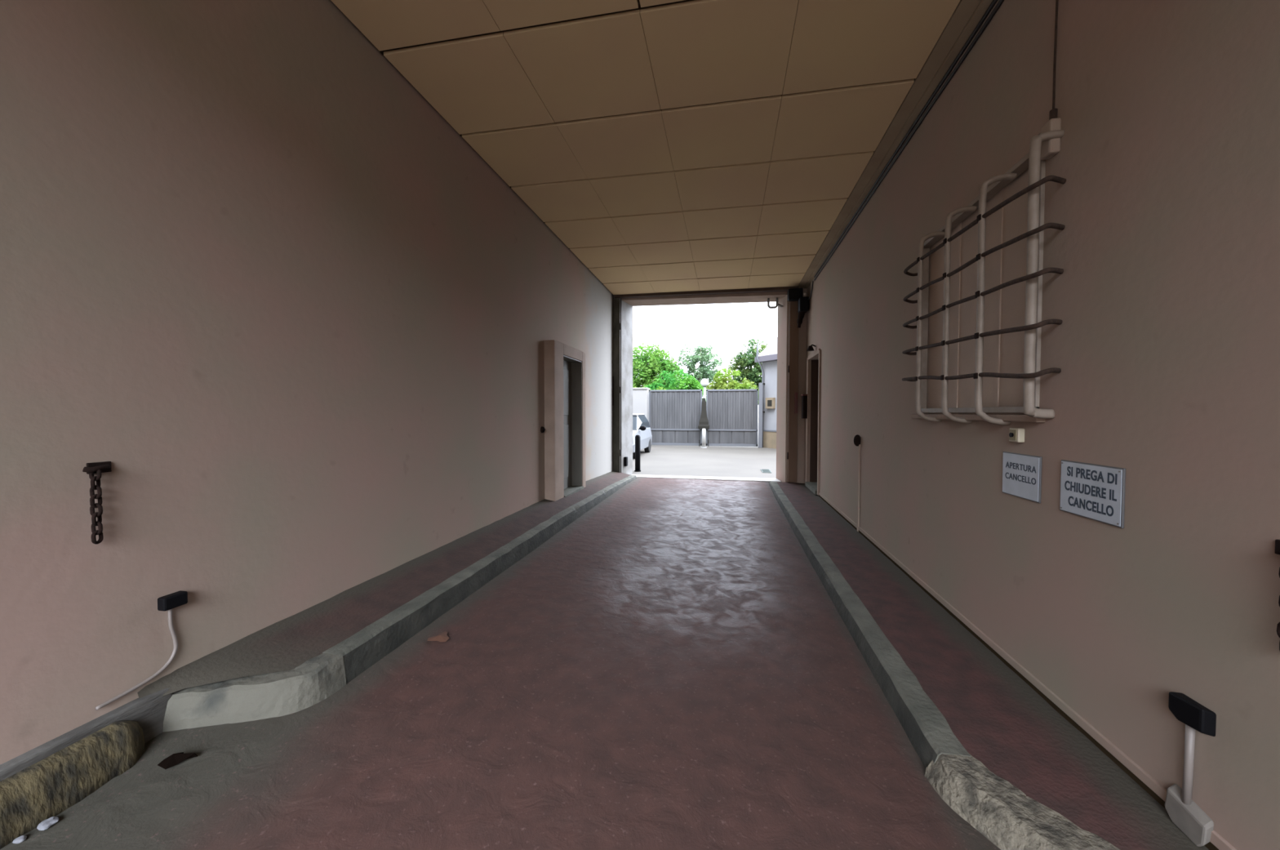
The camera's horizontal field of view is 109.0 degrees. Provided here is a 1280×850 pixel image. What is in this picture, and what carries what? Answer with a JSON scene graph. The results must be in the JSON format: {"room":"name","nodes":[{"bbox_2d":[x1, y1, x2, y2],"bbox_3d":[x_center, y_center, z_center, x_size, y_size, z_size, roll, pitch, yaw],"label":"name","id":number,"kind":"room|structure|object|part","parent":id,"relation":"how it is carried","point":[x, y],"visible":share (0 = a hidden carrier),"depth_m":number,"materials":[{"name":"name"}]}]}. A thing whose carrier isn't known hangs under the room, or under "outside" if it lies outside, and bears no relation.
{"room":"covered driveway passage","nodes":[
{"label":"covered driveway passage","id":0,"kind":"room"},
{"bbox_2d":[0,0,613,764],"bbox_3d":[-2.071,-0.728,3.629,0.450,5.150,13.600,0,2,11],"label":"wall","id":1,"kind":"structure","parent":0,"point":[250,272],"depth_m":2.31,"materials":[{"name":"paint"}]},
{"bbox_2d":[0,687,172,781],"bbox_3d":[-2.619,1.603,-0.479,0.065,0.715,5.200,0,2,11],"label":"curb","id":2,"kind":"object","parent":1,"relation":"attached to","point":[148,711],"depth_m":1.85,"materials":[{"name":"grey concrete"}]},
{"bbox_2d":[82,461,111,544],"bbox_3d":[-2.165,0.312,1.828,0.053,0.324,0.097,0,2,11],"label":"chain","id":3,"kind":"object","parent":1,"relation":"hanging from","point":[98,468],"visible":1,"depth_m":1.81,"materials":[{"name":"metal"}]},
{"bbox_3d":[-2.180,0.171,1.840,0.010,0.044,0.072,0,2,11],"label":"hook plate","id":4,"kind":"part","parent":3,"relation":"part of","materials":[{"name":"metal"}]},
{"bbox_2d":[94,591,187,710],"bbox_3d":[-2.142,0.955,1.972,0.045,0.368,0.308,0,2,11],"label":"photocell","id":5,"kind":"object","parent":1,"relation":"attached to","point":[166,602],"visible":1,"depth_m":2.05,"materials":[{"name":"black plastic"}]},
{"bbox_2d":[540,426,545,432],"bbox_3d":[-1.327,0.065,6.259,0.045,0.089,0.089,0,2,11],"label":"bell","id":6,"kind":"object","parent":1,"relation":"attached to","point":[542,428],"visible":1,"depth_m":6.24,"materials":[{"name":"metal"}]},
{"bbox_2d":[543,339,586,501],"bbox_3d":[-1.130,-0.051,7.043,0.162,2.308,1.420,0,2,11],"label":"trim","id":7,"kind":"structure","parent":1,"relation":"attached to","point":[554,350],"depth_m":6.38,"materials":[{"name":"paint"}]},
{"bbox_2d":[563,355,582,488],"bbox_3d":[-1.148,-0.008,7.144,0.215,2.058,0.888,0,2,11],"label":"door","id":8,"kind":"structure","parent":1,"relation":"in","point":[572,367],"depth_m":7.54,"materials":[{"name":"grey metal"}]},
{"bbox_3d":[-1.209,-0.515,7.142,0.014,0.730,0.610,0,2,11],"label":"panel","id":9,"kind":"part","parent":8,"relation":"part of","materials":[{"name":"grey glass"}]},
{"bbox_3d":[-1.210,0.425,7.168,0.014,0.850,0.610,0,2,11],"label":"panel","id":10,"kind":"part","parent":8,"relation":"part of","materials":[{"name":"grey metal"}]},
{"bbox_2d":[564,485,583,497],"bbox_3d":[-1.320,1.047,7.206,0.622,0.045,0.890,0,2,11],"label":"trim","id":11,"kind":"structure","parent":1,"relation":"attached to","point":[571,490],"depth_m":7.24,"materials":[{"name":"concrete"}]},
{"bbox_2d":[0,477,1000,849],"bbox_3d":[0.143,1.436,3.118,4.157,0.263,15.100,0,2,11],"label":"floor","id":12,"kind":"structure","parent":0,"point":[672,668],"depth_m":2.14,"materials":[{"name":"red concrete"}]},
{"bbox_2d":[12,835,26,843],"bbox_3d":[-2.093,1.400,1.542,0.030,0.017,0.028,0,2,11],"label":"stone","id":13,"kind":"object","parent":12,"relation":"on","point":[20,839],"visible":1,"depth_m":1.54,"materials":[{"name":"grey stone"}]},
{"bbox_2d":[36,816,58,830],"bbox_3d":[-2.073,1.394,1.600,0.051,0.021,0.047,0,2,11],"label":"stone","id":14,"kind":"object","parent":12,"relation":"on","point":[46,824],"visible":1,"depth_m":1.59,"materials":[{"name":"grey stone"}]},
{"bbox_2d":[0,720,144,848],"bbox_3d":[-2.167,1.326,1.469,0.095,0.215,0.910,0,2,11],"label":"stone","id":15,"kind":"object","parent":12,"relation":"on","point":[44,789],"visible":0.98,"depth_m":1.68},
{"bbox_2d":[157,751,197,768],"bbox_3d":[-1.884,1.358,1.860,0.094,0.042,0.074,0,2,-2],"label":"dead leaf","id":16,"kind":"object","parent":12,"relation":"on","point":[174,759],"visible":1,"depth_m":1.85,"materials":[{"name":"black plant"}]},
{"bbox_2d":[162,653,346,732],"bbox_3d":[-1.837,1.298,2.200,0.712,0.192,0.254,-1,2,-28],"label":"curb","id":17,"kind":"object","parent":12,"relation":"on","point":[277,694],"visible":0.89,"depth_m":2.13,"materials":[{"name":"stone"}]},
{"bbox_2d":[137,471,630,697],"bbox_3d":[-1.179,1.124,6.092,0.432,0.219,8.470,0,2,11],"label":"sidewalk","id":18,"kind":"object","parent":12,"relation":"on","point":[286,644],"visible":0.93,"depth_m":2.83,"materials":[{"name":"grey concrete"}]},
{"bbox_2d":[427,631,448,641],"bbox_3d":[-1.269,1.346,2.912,0.128,0.018,0.141,0,2,11],"label":"dead leaf","id":19,"kind":"object","parent":12,"relation":"on","point":[442,637],"visible":1,"depth_m":2.88,"materials":[{"name":"brown plant"}]},
{"bbox_2d":[322,475,636,684],"bbox_3d":[-0.883,1.213,6.293,0.147,0.242,7.930,0,2,11],"label":"curb","id":20,"kind":"object","parent":12,"relation":"on","point":[363,649],"visible":0.96,"depth_m":3.25,"materials":[{"name":"concrete"}]},
{"bbox_2d":[631,474,781,481],"bbox_3d":[1.399,1.255,10.343,3.428,0.122,0.470,0,2,11],"label":"threshold","id":21,"kind":"object","parent":12,"relation":"on","point":[704,477],"visible":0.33,"depth_m":10.29,"materials":[{"name":"stone"}]},
{"bbox_2d":[768,480,970,768],"bbox_3d":[2.084,1.385,5.809,0.175,0.188,7.790,0,2,11],"label":"curb","id":22,"kind":"object","parent":12,"relation":"on","point":[927,730],"visible":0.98,"depth_m":2.75,"materials":[{"name":"concrete"}]},
{"bbox_2d":[777,481,1208,849],"bbox_3d":[2.355,1.352,5.329,0.610,0.069,8.670,0,2,11],"label":"sidewalk","id":23,"kind":"object","parent":12,"relation":"on","point":[998,718],"visible":0.92,"depth_m":2.28,"materials":[{"name":"red concrete"}]},
{"bbox_2d":[924,752,1119,849],"bbox_3d":[1.570,1.540,1.504,0.277,0.196,1.207,-1,2,-28],"label":"curb","id":24,"kind":"object","parent":12,"relation":"on","point":[1010,819],"visible":0.95,"depth_m":1.74,"materials":[{"name":"stone"}]},
{"bbox_2d":[613,297,632,475],"bbox_3d":[-5.050,-3.847,11.334,9.825,10.950,0.600,0,2,11],"label":"wall","id":25,"kind":"structure","parent":0,"point":[627,309],"depth_m":10.52,"materials":[{"name":"paint"}]},
{"bbox_2d":[612,297,622,472],"bbox_3d":[-0.508,-0.813,10.176,0.182,3.980,0.123,0,2,11],"label":"gate","id":26,"kind":"object","parent":25,"relation":"attached to","point":[617,302],"visible":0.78,"depth_m":10.14,"materials":[{"name":"grey metal"}]},
{"bbox_2d":[623,456,627,466],"bbox_3d":[-0.349,0.835,10.463,0.125,0.210,0.140,0,2,11],"label":"photocell","id":27,"kind":"object","parent":25,"relation":"attached to","point":[625,459],"visible":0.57,"depth_m":10.39,"materials":[{"name":"black plastic"}]},
{"bbox_2d":[330,0,959,294],"bbox_3d":[0.181,-2.932,3.168,4.717,0.514,13.650,0,2,11],"label":"ceiling","id":28,"kind":"structure","parent":0,"point":[669,145],"depth_m":3.89,"materials":[{"name":"brown tile"}]},
{"bbox_2d":[613,285,799,298],"bbox_3d":[1.353,-2.829,9.771,3.900,0.067,0.130,0,2,11],"label":"rail","id":29,"kind":"object","parent":28,"relation":"attached to","point":[780,288],"visible":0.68,"depth_m":9.71,"materials":[{"name":"brown metal"}]},
{"bbox_2d":[632,422,776,478],"bbox_3d":[7.473,0.561,39.632,80.000,0.300,59.400,0,2,11],"label":"ground","id":30,"kind":"structure","parent":0,"point":[737,461],"depth_m":14.10,"materials":[{"name":"concrete"}]},
{"bbox_2d":[634,435,640,471],"bbox_3d":[-0.058,0.714,11.585,0.170,0.930,0.170,0,2,11],"label":"bollard","id":31,"kind":"object","parent":30,"relation":"on","point":[637,437],"visible":1,"depth_m":11.53,"materials":[{"name":"black plastic"}]},
{"bbox_2d":[632,387,649,421],"bbox_3d":[-2.365,-0.378,20.924,5.590,2.590,0.630,0,2,11],"label":"wall","id":32,"kind":"structure","parent":30,"relation":"on","point":[640,395],"depth_m":20.18,"materials":[{"name":"grey paint"}]},
{"bbox_2d":[632,413,652,457],"bbox_3d":[-0.646,0.323,16.114,1.974,1.460,3.700,0,2,11],"label":"car","id":33,"kind":"object","parent":30,"relation":"on","point":[641,426],"visible":0.28,"depth_m":15.73,"materials":[{"name":"grey paint"}]},
{"bbox_2d":[640,425,646,430],"bbox_3d":[0.098,0.106,15.306,0.214,0.165,0.132,0,2,11],"label":"mirror","id":34,"kind":"object","parent":33,"relation":"attached to","point":[642,428],"depth_m":15.26,"materials":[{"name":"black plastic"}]},
{"bbox_2d":[634,386,665,390],"bbox_3d":[0.212,-0.506,22.251,2.725,2.828,1.500,0,2,11],"label":"bush","id":35,"kind":"object","parent":30,"relation":"on","point":[660,388],"visible":0.02,"depth_m":22.06,"materials":[{"name":"green plant"}]},
{"bbox_2d":[632,342,684,387],"bbox_3d":[0.172,-2.034,26.787,4.967,5.603,3.053,0,2,11],"label":"broad tree","id":36,"kind":"object","parent":30,"relation":"on","point":[649,364],"visible":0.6,"depth_m":26.05,"materials":[{"name":"green plant"}]},
{"bbox_2d":[640,368,703,399],"bbox_3d":[1.743,-1.103,24.538,3.936,3.888,1.813,0,2,13],"label":"round bush","id":37,"kind":"object","parent":30,"relation":"on","point":[672,384],"visible":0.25,"depth_m":24.13,"materials":[{"name":"green plant"}]},
{"bbox_2d":[648,389,702,446],"bbox_3d":[1.560,-0.314,20.233,2.360,2.490,0.115,0,2,11],"label":"gate","id":38,"kind":"object","parent":30,"relation":"on","point":[674,415],"visible":0.83,"depth_m":20.24,"materials":[{"name":"grey metal"}]},
{"bbox_3d":[1.565,-1.524,20.217,2.360,0.070,0.080,0,2,11],"label":"rail","id":39,"kind":"part","parent":38,"relation":"part of","materials":[{"name":"grey metal"}]},
{"bbox_3d":[1.562,0.208,20.265,2.360,0.065,0.080,0,2,11],"label":"rail","id":40,"kind":"part","parent":38,"relation":"part of","materials":[{"name":"grey metal"}]},
{"bbox_3d":[1.562,0.850,20.283,2.360,0.100,0.080,0,2,11],"label":"rail","id":41,"kind":"part","parent":38,"relation":"part of","materials":[{"name":"grey metal"}]},
{"bbox_2d":[675,343,724,395],"bbox_3d":[3.609,-2.095,27.746,3.002,5.679,2.238,0,2,11],"label":"tree","id":42,"kind":"object","parent":30,"relation":"on","point":[706,371],"visible":0.74,"depth_m":27.41,"materials":[{"name":"green plant"}]},
{"bbox_2d":[697,398,709,429],"bbox_3d":[2.772,-0.106,19.814,0.477,2.120,0.288,0,2,11],"label":"stand","id":43,"kind":"object","parent":30,"relation":"on","point":[704,422],"visible":0.91,"depth_m":19.72,"materials":[{"name":"grey metal"}]},
{"bbox_2d":[700,378,708,399],"bbox_3d":[2.996,-0.619,21.203,0.374,3.070,0.380,0,2,11],"label":"lamp post","id":44,"kind":"object","parent":43,"relation":"on","point":[704,382],"visible":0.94,"depth_m":21.09,"materials":[{"name":"white metal"}]},
{"bbox_3d":[2.998,-1.964,21.166,0.374,0.380,0.380,0,2,11],"label":"globe","id":45,"kind":"part","parent":44,"relation":"part of","materials":[{"name":"white"}]},
{"bbox_2d":[700,428,706,448],"bbox_3d":[2.702,0.558,19.306,0.260,0.820,0.254,0,2,11],"label":"post","id":46,"kind":"object","parent":30,"relation":"on","point":[704,430],"visible":1,"depth_m":19.23,"materials":[{"name":"white metal"}]},
{"bbox_2d":[706,367,756,389],"bbox_3d":[4.544,-0.978,22.529,2.966,3.760,1.930,0,2,11],"label":"bush","id":47,"kind":"object","parent":30,"relation":"on","point":[720,384],"visible":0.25,"depth_m":22.23,"materials":[{"name":"green plant"}]},
{"bbox_2d":[706,389,758,446],"bbox_3d":[3.977,-0.298,19.777,2.200,2.490,0.115,0,2,11],"label":"gate","id":48,"kind":"object","parent":30,"relation":"on","point":[732,415],"visible":0.92,"depth_m":19.79,"materials":[{"name":"grey metal"}]},
{"bbox_3d":[3.979,0.866,19.827,2.200,0.100,0.080,0,2,11],"label":"rail","id":49,"kind":"part","parent":48,"relation":"part of","materials":[{"name":"grey metal"}]},
{"bbox_3d":[3.980,0.224,19.809,2.200,0.065,0.080,0,2,11],"label":"rail","id":50,"kind":"part","parent":48,"relation":"part of","materials":[{"name":"grey metal"}]},
{"bbox_3d":[3.982,-1.508,19.761,2.200,0.070,0.080,0,2,11],"label":"rail","id":51,"kind":"part","parent":48,"relation":"part of","materials":[{"name":"grey metal"}]},
{"bbox_2d":[727,337,768,389],"bbox_3d":[6.758,-2.122,26.656,3.362,5.803,2.343,0,2,11],"label":"tree","id":52,"kind":"object","parent":30,"relation":"on","point":[747,359],"visible":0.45,"depth_m":26.31,"materials":[{"name":"green plant"}]},
{"bbox_2d":[758,382,762,448],"bbox_3d":[5.109,-0.405,19.355,0.160,2.750,0.140,0,2,11],"label":"gate post","id":53,"kind":"object","parent":30,"relation":"on","point":[760,384],"visible":1,"depth_m":19.29,"materials":[{"name":"grey metal"}]},
{"bbox_2d":[755,337,777,448],"bbox_3d":[8.844,-2.397,20.088,7.280,6.700,3.066,-1,2,-30],"label":"house","id":54,"kind":"object","parent":30,"relation":"on","point":[768,356],"visible":0.04,"depth_m":19.21,"materials":[{"name":"grey paint"}]},
{"bbox_2d":[755,342,764,447],"bbox_3d":[5.127,-1.261,19.459,0.397,4.455,0.152,-1,2,-23],"label":"downpipe","id":55,"kind":"object","parent":54,"relation":"attached to","point":[757,344],"visible":0.8,"depth_m":19.46,"materials":[{"name":"grey metal"}]},
{"bbox_2d":[765,397,775,408],"bbox_3d":[5.456,-0.914,19.124,0.149,0.460,0.430,-1,2,-30],"label":"meter box","id":56,"kind":"object","parent":54,"relation":"attached to","point":[770,402],"visible":1,"depth_m":19.02,"materials":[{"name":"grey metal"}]},
{"bbox_2d":[760,469,771,472],"bbox_3d":[3.221,1.171,11.666,0.220,0.020,0.650,0,2,11],"label":"drain grate","id":57,"kind":"object","parent":30,"relation":"on","point":[762,470],"visible":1,"depth_m":11.58,"materials":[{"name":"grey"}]},
{"bbox_2d":[622,291,787,306],"bbox_3d":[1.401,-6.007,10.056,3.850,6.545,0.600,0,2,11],"label":"lintel","id":58,"kind":"object","parent":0,"point":[755,296],"visible":0.09,"depth_m":10.03,"materials":[{"name":"paint"}]},
{"bbox_2d":[767,297,782,308],"bbox_3d":[2.905,-2.615,9.815,0.326,0.219,0.048,0,2,11],"label":"bracket","id":59,"kind":"object","parent":58,"relation":"hanging from","point":[768,299],"visible":1,"depth_m":9.81,"materials":[{"name":"grey metal"}]},
{"bbox_2d":[776,287,807,483],"bbox_3d":[8.356,-3.760,8.805,10.890,10.950,0.600,0,2,11],"label":"wall","id":60,"kind":"structure","parent":0,"point":[783,313],"depth_m":9.63,"materials":[{"name":"paint"}]},
{"bbox_2d":[786,301,798,482],"bbox_3d":[3.171,-0.754,9.477,0.201,3.910,0.135,0,2,11],"label":"gate","id":61,"kind":"object","parent":60,"relation":"attached to","point":[793,332],"visible":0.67,"depth_m":9.46,"materials":[{"name":"brown metal"}]},
{"bbox_3d":[3.226,-0.458,9.426,0.060,0.440,0.040,0,2,11],"label":"lock plate","id":62,"kind":"part","parent":61,"relation":"part of","materials":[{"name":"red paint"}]},
{"bbox_2d":[804,0,1279,849],"bbox_3d":[2.417,-0.699,2.782,0.450,5.150,13.600,0,2,11],"label":"wall","id":63,"kind":"structure","parent":0,"point":[1166,346],"depth_m":1.91,"materials":[{"name":"paint"}]},
{"bbox_2d":[787,280,813,327],"bbox_3d":[3.162,-2.358,9.030,0.397,0.792,0.660,0,2,11],"label":"bracket","id":64,"kind":"object","parent":63,"relation":"attached to","point":[793,294],"visible":1,"depth_m":9.16,"materials":[{"name":"black metal"}]},
{"bbox_3d":[3.254,-2.143,9.212,0.164,0.353,0.119,1,2,35],"label":"arm","id":65,"kind":"part","parent":64,"relation":"part of","materials":[{"name":"metal"}]},
{"bbox_2d":[800,394,807,418],"bbox_3d":[3.328,-0.378,9.252,0.095,0.490,0.190,0,2,11],"label":"box","id":66,"kind":"object","parent":63,"relation":"attached to","point":[804,397],"visible":1,"depth_m":9.17,"materials":[{"name":"metal"}]},
{"bbox_2d":[804,481,817,494],"bbox_3d":[3.403,1.195,8.639,0.360,0.080,1.050,0,2,11],"label":"trim","id":67,"kind":"structure","parent":63,"relation":"attached to","point":[812,486],"depth_m":8.71,"materials":[{"name":"concrete"}]},
{"bbox_2d":[806,344,815,351],"bbox_3d":[3.187,-1.446,8.521,0.142,0.117,0.142,-1,2,-34],"label":"wall lamp","id":68,"kind":"object","parent":63,"relation":"attached to","point":[810,348],"visible":1,"depth_m":8.49,"materials":[{"name":"metal"}]},
{"bbox_2d":[804,348,821,494],"bbox_3d":[3.286,-0.071,8.677,0.040,2.590,1.330,0,2,11],"label":"trim","id":69,"kind":"structure","parent":63,"relation":"attached to","point":[818,351],"depth_m":8.36,"materials":[{"name":"paint"}]},
{"bbox_2d":[809,360,818,481],"bbox_3d":[3.430,-0.063,8.604,0.230,2.438,1.058,0,2,11],"label":"door","id":70,"kind":"structure","parent":63,"relation":"in","point":[815,363],"depth_m":9.12,"materials":[{"name":"brown wood"}]},
{"bbox_2d":[853,434,860,531],"bbox_3d":[2.693,0.722,5.670,0.087,1.206,0.093,0,2,11],"label":"wall fitting","id":71,"kind":"object","parent":63,"relation":"attached to","point":[857,437],"visible":1,"depth_m":5.64,"materials":[{"name":"metal"}]},
{"bbox_2d":[798,0,992,288],"bbox_3d":[2.101,-2.664,2.778,0.191,0.047,13.580,0,2,11],"label":"trim","id":72,"kind":"structure","parent":63,"relation":"attached to","point":[967,14],"depth_m":3.85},
{"bbox_2d":[813,0,997,277],"bbox_3d":[2.103,-2.608,2.341,0.024,0.032,12.680,0,2,11],"label":"cable","id":73,"kind":"object","parent":63,"relation":"attached to","point":[993,3],"visible":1,"depth_m":3.78,"materials":[{"name":"black plastic"}]},
{"bbox_2d":[813,0,1004,280],"bbox_3d":[2.103,-2.548,2.343,0.024,0.032,12.680,0,2,11],"label":"cable","id":74,"kind":"object","parent":63,"relation":"attached to","point":[1000,2],"visible":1,"depth_m":3.69,"materials":[{"name":"black plastic"}]},
{"bbox_2d":[911,152,1045,422],"bbox_3d":[2.289,-0.770,3.155,0.140,1.470,1.650,0,2,11],"label":"window","id":75,"kind":"structure","parent":63,"relation":"in","point":[1004,308],"depth_m":3.00,"materials":[{"name":"beige paint"}]},
{"bbox_3d":[2.337,-0.795,3.146,0.044,1.420,1.550,0,2,11],"label":"shutter panel","id":76,"kind":"part","parent":75,"relation":"part of","materials":[{"name":"beige paint"}]},
{"bbox_3d":[2.249,-0.054,3.183,0.060,0.038,1.650,0,2,11],"label":"sill","id":77,"kind":"part","parent":75,"relation":"part of","materials":[{"name":"paint"}]},
{"bbox_2d":[902,129,1066,425],"bbox_3d":[2.158,-0.749,3.101,0.192,1.477,1.851,0,2,11],"label":"window grille","id":78,"kind":"object","parent":63,"relation":"in","point":[1034,182],"visible":0.99,"depth_m":2.66,"materials":[{"name":"grey metal"}]},
{"bbox_3d":[2.163,-0.321,3.112,0.181,0.132,1.851,0,2,11],"label":"cross rod","id":79,"kind":"part","parent":78,"relation":"part of","materials":[{"name":"metal"}]},
{"bbox_3d":[2.164,-0.556,3.106,0.181,0.121,1.851,0,2,11],"label":"cross rod","id":80,"kind":"part","parent":78,"relation":"part of","materials":[{"name":"metal"}]},
{"bbox_3d":[2.164,-0.797,3.099,0.181,0.100,1.851,0,2,11],"label":"cross rod","id":81,"kind":"part","parent":78,"relation":"part of","materials":[{"name":"metal"}]},
{"bbox_3d":[2.164,-1.014,3.093,0.181,0.106,1.851,0,2,11],"label":"cross rod","id":82,"kind":"part","parent":78,"relation":"part of","materials":[{"name":"metal"}]},
{"bbox_3d":[2.165,-1.244,3.087,0.181,0.116,1.851,0,2,11],"label":"cross rod","id":83,"kind":"part","parent":78,"relation":"part of","materials":[{"name":"metal"}]},
{"bbox_2d":[1008,427,1024,442],"bbox_3d":[2.120,0.056,2.576,0.048,0.080,0.085,0,2,11],"label":"wall switch","id":84,"kind":"object","parent":63,"relation":"attached to","point":[1015,434],"visible":1,"depth_m":2.55,"materials":[{"name":"beige plastic"}]},
{"bbox_3d":[2.109,0.056,2.581,0.005,0.060,0.060,0,2,11],"label":"plate","id":85,"kind":"part","parent":84,"relation":"part of","materials":[{"name":"brown plastic"}]},
{"bbox_2d":[1002,451,1042,502],"bbox_3d":[2.132,0.284,2.558,0.012,0.245,0.330,0,2,11],"label":"wall sign","id":86,"kind":"object","parent":63,"relation":"attached to","point":[1021,473],"visible":1,"depth_m":2.53,"materials":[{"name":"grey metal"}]},
{"bbox_2d":[818,492,1236,849],"bbox_3d":[2.498,1.310,4.502,0.022,0.042,7.300,0,2,11],"label":"baseboard","id":87,"kind":"structure","parent":63,"relation":"attached to","point":[1216,839],"depth_m":2.27,"materials":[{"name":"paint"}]},
{"bbox_2d":[1040,0,1061,159],"bbox_3d":[2.081,-1.992,2.296,0.054,1.260,0.080,0,2,11],"label":"wire","id":88,"kind":"object","parent":63,"relation":"attached to","point":[1050,148],"visible":0.96,"depth_m":2.30,"materials":[{"name":"metal"}]},
{"bbox_2d":[1059,459,1125,528],"bbox_3d":[2.039,0.300,2.071,0.014,0.250,0.360,0,2,11],"label":"wall sign","id":89,"kind":"object","parent":63,"relation":"attached to","point":[1093,491],"visible":1,"depth_m":2.04,"materials":[{"name":"grey metal"}]},
{"bbox_2d":[1164,691,1216,846],"bbox_3d":[1.931,1.202,1.607,0.045,0.485,0.154,0,2,11],"label":"photocell","id":90,"kind":"object","parent":63,"relation":"attached to","point":[1184,812],"visible":1,"depth_m":1.60,"materials":[{"name":"black plastic"}]},
{"bbox_2d":[1274,539,1279,650],"bbox_3d":[1.880,0.507,1.317,0.052,0.327,0.122,0,2,11],"label":"chain","id":91,"kind":"object","parent":63,"relation":"attached to","point":[1277,541],"visible":1,"depth_m":1.36,"materials":[{"name":"metal"}]},
{"bbox_3d":[1.903,0.365,1.335,0.010,0.044,0.072,0,2,11],"label":"hook plate","id":92,"kind":"part","parent":91,"relation":"part of","materials":[{"name":"metal"}]}
]}

